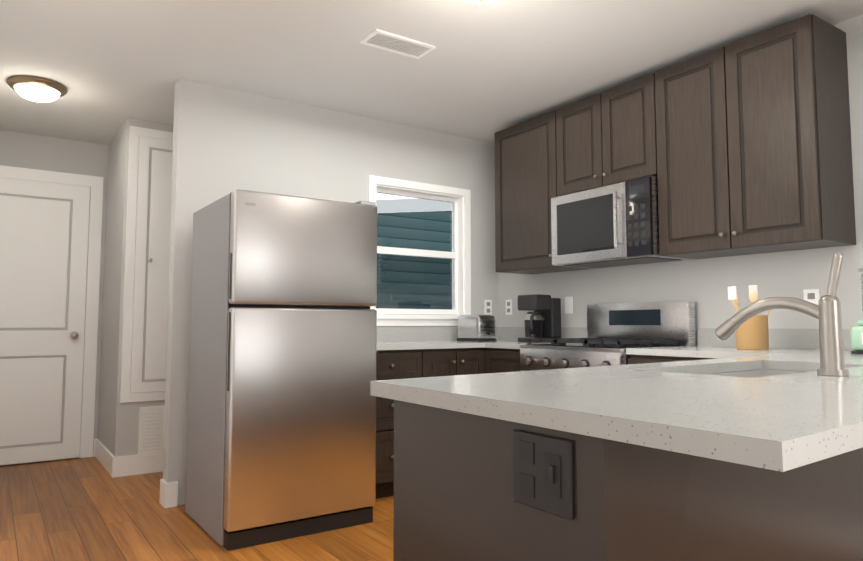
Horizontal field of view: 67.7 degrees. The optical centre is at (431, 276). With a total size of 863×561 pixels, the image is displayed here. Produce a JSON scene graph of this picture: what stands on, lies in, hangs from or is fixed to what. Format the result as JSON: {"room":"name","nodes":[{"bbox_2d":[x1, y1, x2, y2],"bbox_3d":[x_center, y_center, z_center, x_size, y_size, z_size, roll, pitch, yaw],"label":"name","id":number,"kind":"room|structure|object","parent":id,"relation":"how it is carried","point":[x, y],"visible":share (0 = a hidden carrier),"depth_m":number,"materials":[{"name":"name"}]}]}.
{"room":"kitchen","nodes":[
{"label":"kitchen","id":0,"kind":"room"},
{"bbox_2d":[0,130,108,465],"bbox_3d":[-2.689,0.176,5.211,2.180,2.500,0.120,3,-5,-34],"label":"wall","id":1,"kind":"structure","parent":0,"point":[31,151],"depth_m":5.08,"materials":[{"name":"grey paint"}]},
{"bbox_2d":[0,177,89,464],"bbox_3d":[-3.065,0.324,4.790,0.863,2.118,0.123,3,-5,-34],"label":"door","id":2,"kind":"structure","parent":1,"relation":"in","point":[44,227],"depth_m":4.89,"materials":[{"name":"white wood"}]},
{"bbox_2d":[0,165,103,457],"bbox_3d":[-3.094,0.286,4.838,1.050,2.225,0.020,3,-5,-34],"label":"door frame","id":3,"kind":"structure","parent":1,"relation":"attached to","point":[94,184],"depth_m":5.08,"materials":[{"name":"white wood"}]},
{"bbox_2d":[97,123,123,452],"bbox_3d":[-2.389,0.152,4.890,0.100,2.500,0.750,3,-5,-34],"label":"wall","id":4,"kind":"structure","parent":0,"point":[110,300],"depth_m":4.84,"materials":[{"name":"grey paint"}]},
{"bbox_2d":[93,439,112,473],"bbox_3d":[-2.420,1.326,4.738,0.025,0.135,0.820,3,-5,-34],"label":"baseboard","id":5,"kind":"structure","parent":4,"relation":"attached to","point":[103,455],"depth_m":4.75,"materials":[{"name":"white wood"}]},
{"bbox_2d":[112,118,172,456],"bbox_3d":[-1.746,0.146,4.816,1.075,2.500,0.100,3,-5,-34],"label":"wall","id":6,"kind":"structure","parent":0,"point":[125,428],"depth_m":4.48,"materials":[{"name":"grey paint"}]},
{"bbox_2d":[110,452,162,477],"bbox_3d":[-1.769,1.319,4.644,0.969,0.135,0.014,3,-5,-34],"label":"baseboard","id":7,"kind":"structure","parent":6,"relation":"attached to","point":[120,466],"depth_m":4.44,"materials":[{"name":"white wood"}]},
{"bbox_2d":[120,126,172,402],"bbox_3d":[-1.879,-0.087,4.642,0.600,1.940,0.063,3,-5,-34],"label":"cabinet","id":8,"kind":"object","parent":6,"relation":"attached to","point":[145,317],"depth_m":4.56,"materials":[{"name":"white wood"}]},
{"bbox_2d":[138,405,164,459],"bbox_3d":[-1.872,1.102,4.587,0.400,0.360,0.016,3,-5,-34],"label":"air vent","id":9,"kind":"object","parent":6,"relation":"in","point":[151,431],"visible":0.38,"depth_m":4.52,"materials":[{"name":"white plastic"}]},
{"bbox_2d":[0,457,393,560],"bbox_3d":[0.297,1.249,2.127,3.950,0.100,8.440,3,-5,-34],"label":"floor","id":10,"kind":"structure","parent":0,"point":[83,509],"depth_m":3.29,"materials":[{"name":"brown wood"}]},
{"bbox_2d":[185,189,376,550],"bbox_3d":[-0.827,0.452,3.525,0.781,1.698,0.766,3,-5,-34],"label":"refrigerator","id":11,"kind":"object","parent":10,"relation":"on","point":[281,433],"visible":1,"depth_m":3.20,"materials":[{"name":"grey metal"}]},
{"bbox_2d":[376,348,486,498],"bbox_3d":[0.060,0.924,4.371,1.586,0.882,0.635,3,-5,-34],"label":"base cabinet","id":12,"kind":"object","parent":10,"relation":"on","point":[404,364],"visible":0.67,"depth_m":3.89,"materials":[{"name":"black wood"}]},
{"bbox_2d":[484,348,717,372],"bbox_3d":[1.135,0.868,3.612,0.675,0.882,1.906,3,-5,-34],"label":"base cabinet","id":13,"kind":"object","parent":10,"relation":"on","point":[498,360],"depth_m":4.04,"materials":[{"name":"black wood"}]},
{"bbox_2d":[519,301,695,370],"bbox_3d":[0.996,0.733,3.742,0.717,1.170,0.760,3,-5,-34],"label":"gas range","id":14,"kind":"object","parent":10,"relation":"on","point":[615,331],"visible":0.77,"depth_m":3.75,"materials":[{"name":"silver metal"}]},
{"bbox_2d":[393,369,862,560],"bbox_3d":[1.120,0.740,1.902,2.688,0.882,0.691,3,-5,-38],"label":"base cabinet","id":15,"kind":"object","parent":10,"relation":"on","point":[453,488],"visible":0.48,"depth_m":1.09,"materials":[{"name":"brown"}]},
{"bbox_2d":[513,429,572,519],"bbox_3d":[0.164,0.297,0.971,0.013,0.112,0.125,3,-5,-34],"label":"outlet","id":16,"kind":"object","parent":15,"relation":"attached to","point":[542,472],"visible":1,"depth_m":0.96,"materials":[{"name":"black plastic"}]},
{"bbox_2d":[370,327,862,467],"bbox_3d":[1.166,0.227,1.858,2.663,0.131,0.990,3,-5,-34],"label":"countertop","id":17,"kind":"structure","parent":15,"relation":"on","point":[669,406],"depth_m":1.19,"materials":[{"name":"grey stone"}]},
{"bbox_2d":[457,315,495,341],"bbox_3d":[0.327,0.374,4.637,0.170,0.187,0.275,3,-5,-34],"label":"toaster","id":18,"kind":"object","parent":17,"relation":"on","point":[478,328],"visible":1,"depth_m":4.55,"materials":[{"name":"silver metal"}]},
{"bbox_2d":[518,294,560,342],"bbox_3d":[0.726,0.290,4.404,0.272,0.320,0.190,3,-5,-34],"label":"coffee maker","id":19,"kind":"object","parent":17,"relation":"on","point":[542,320],"visible":0.94,"depth_m":4.35,"materials":[{"name":"black plastic"}]},
{"bbox_2d":[728,285,772,349],"bbox_3d":[1.559,0.198,3.135,0.144,0.315,0.195,3,-5,-34],"label":"utensil holder","id":20,"kind":"object","parent":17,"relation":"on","point":[752,333],"visible":0.71,"depth_m":3.07,"materials":[{"name":"brown wood"}]},
{"bbox_2d":[703,369,802,377],"bbox_3d":[0.932,0.396,1.830,0.797,0.208,0.358,3,-5,-38],"label":"undermount sink","id":21,"kind":"object","parent":17,"relation":"in","point":[756,373],"depth_m":2.15,"materials":[{"name":"silver metal"}]},
{"bbox_2d":[715,252,848,375],"bbox_3d":[0.890,0.098,1.666,0.066,0.296,0.331,3,-5,-34],"label":"faucet","id":22,"kind":"object","parent":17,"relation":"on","point":[826,311],"visible":1,"depth_m":1.55,"materials":[{"name":"silver metal"}]},
{"bbox_2d":[850,268,862,353],"bbox_3d":[1.838,0.141,2.614,0.192,0.350,0.200,3,-5,-34],"label":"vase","id":23,"kind":"object","parent":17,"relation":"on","point":[856,333],"visible":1,"depth_m":2.62,"materials":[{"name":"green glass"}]},
{"bbox_2d":[163,79,498,505],"bbox_3d":[-0.519,0.122,4.496,2.475,2.500,0.120,3,-5,-34],"label":"wall","id":24,"kind":"structure","parent":0,"point":[226,141],"depth_m":4.17,"materials":[{"name":"grey paint"}]},
{"bbox_2d":[159,478,177,504],"bbox_3d":[-1.242,1.271,3.993,0.839,0.135,0.014,3,-5,-34],"label":"baseboard","id":25,"kind":"structure","parent":24,"relation":"attached to","point":[168,491],"depth_m":3.67,"materials":[{"name":"white"}]},
{"bbox_2d":[368,175,470,325],"bbox_3d":[-0.099,-0.162,4.785,0.920,1.060,0.155,3,-5,-34],"label":"window","id":26,"kind":"structure","parent":24,"relation":"in","point":[459,199],"depth_m":4.86,"materials":[{"name":"white wood"}]},
{"bbox_2d":[484,300,491,314],"bbox_3d":[0.447,0.246,5.073,0.074,0.120,0.008,3,-5,-34],"label":"outlet","id":27,"kind":"object","parent":24,"relation":"attached to","point":[487,307],"visible":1,"depth_m":5.07,"materials":[{"name":"white plastic"}]},
{"bbox_2d":[0,0,862,144],"bbox_3d":[0.297,-1.344,2.320,3.950,0.100,8.440,3,-5,-34],"label":"ceiling","id":28,"kind":"structure","parent":0,"point":[484,72],"depth_m":3.47,"materials":[{"name":"white paint"}]},
{"bbox_2d":[7,75,66,102],"bbox_3d":[-2.414,-1.115,3.939,0.317,0.114,0.317,3,-5,-34],"label":"ceiling light","id":29,"kind":"object","parent":28,"relation":"attached to","point":[35,89],"visible":1,"depth_m":3.86,"materials":[{"name":"white glass"}]},
{"bbox_2d":[360,29,435,58],"bbox_3d":[-0.174,-1.210,3.361,0.360,0.012,0.170,3,-5,-34],"label":"ceiling vent","id":30,"kind":"object","parent":28,"relation":"in","point":[392,42],"visible":1,"depth_m":3.35,"materials":[{"name":"white plastic"}]},
{"bbox_2d":[465,0,495,3],"bbox_3d":[0.211,-1.207,2.705,0.317,0.114,0.317,3,-5,-34],"label":"ceiling light","id":31,"kind":"object","parent":28,"relation":"attached to","point":[479,1],"visible":1,"depth_m":2.75,"materials":[{"name":"white metal"}]},
{"bbox_2d":[498,15,862,345],"bbox_3d":[2.391,-0.022,2.557,0.120,2.500,6.620,3,-5,-34],"label":"wall","id":32,"kind":"structure","parent":0,"point":[704,284],"depth_m":3.53,"materials":[{"name":"grey paint"}]},
{"bbox_2d":[506,299,511,314],"bbox_3d":[0.605,0.242,5.029,0.008,0.120,0.074,3,-5,-34],"label":"outlet","id":33,"kind":"object","parent":32,"relation":"attached to","point":[509,307],"depth_m":5.02,"materials":[{"name":"white plastic"}]},
{"bbox_2d":[495,107,591,274],"bbox_3d":[0.798,-0.554,4.501,0.349,1.030,0.684,3,-5,-34],"label":"upper cabinet","id":34,"kind":"object","parent":32,"relation":"attached to","point":[529,153],"depth_m":4.40,"materials":[{"name":"black wood"}]},
{"bbox_2d":[565,297,572,313],"bbox_3d":[0.962,0.204,4.512,0.008,0.120,0.074,3,-5,-34],"label":"outlet","id":35,"kind":"object","parent":32,"relation":"attached to","point":[568,305],"visible":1,"depth_m":4.50,"materials":[{"name":"white plastic"}]},
{"bbox_2d":[563,73,658,194],"bbox_3d":[1.170,-0.820,3.977,0.349,0.578,0.758,3,-5,-34],"label":"upper cabinet","id":36,"kind":"object","parent":32,"relation":"attached to","point":[609,135],"depth_m":3.82,"materials":[{"name":"black wood"}]},
{"bbox_2d":[551,176,694,268],"bbox_3d":[1.125,-0.301,3.908,0.458,0.444,0.754,3,-5,-34],"label":"over-the-range microwave","id":37,"kind":"object","parent":36,"relation":"attached to","point":[614,225],"visible":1,"depth_m":3.75,"materials":[{"name":"silver metal"}]},
{"bbox_2d":[655,14,855,258],"bbox_3d":[1.602,-0.641,3.333,0.349,1.030,0.894,3,-5,-34],"label":"upper cabinet","id":38,"kind":"object","parent":32,"relation":"attached to","point":[741,147],"depth_m":3.09,"materials":[{"name":"black wood"}]},
{"bbox_2d":[803,289,819,304],"bbox_3d":[1.879,0.124,3.179,0.008,0.120,0.074,3,-5,-34],"label":"outlet","id":39,"kind":"object","parent":32,"relation":"attached to","point":[812,295],"visible":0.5,"depth_m":3.17,"materials":[{"name":"white plastic"}]},
{"label":"outside","id":40,"kind":"structure","parent":0,"visible":0},
{"bbox_2d":[376,193,422,212],"bbox_3d":[-0.237,-0.861,8.121,7.500,7.000,0.001,3,-5,-34],"label":"sky","id":41,"kind":"structure","parent":40,"point":[384,196],"depth_m":7.93,"materials":[{"name":"white"}]},
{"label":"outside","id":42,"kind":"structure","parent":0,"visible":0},
{"bbox_2d":[376,198,451,309],"bbox_3d":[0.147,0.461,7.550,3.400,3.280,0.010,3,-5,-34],"label":"window glass","id":43,"kind":"object","parent":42,"point":[421,229],"depth_m":7.38,"materials":[{"name":"clear glass"}]}
]}

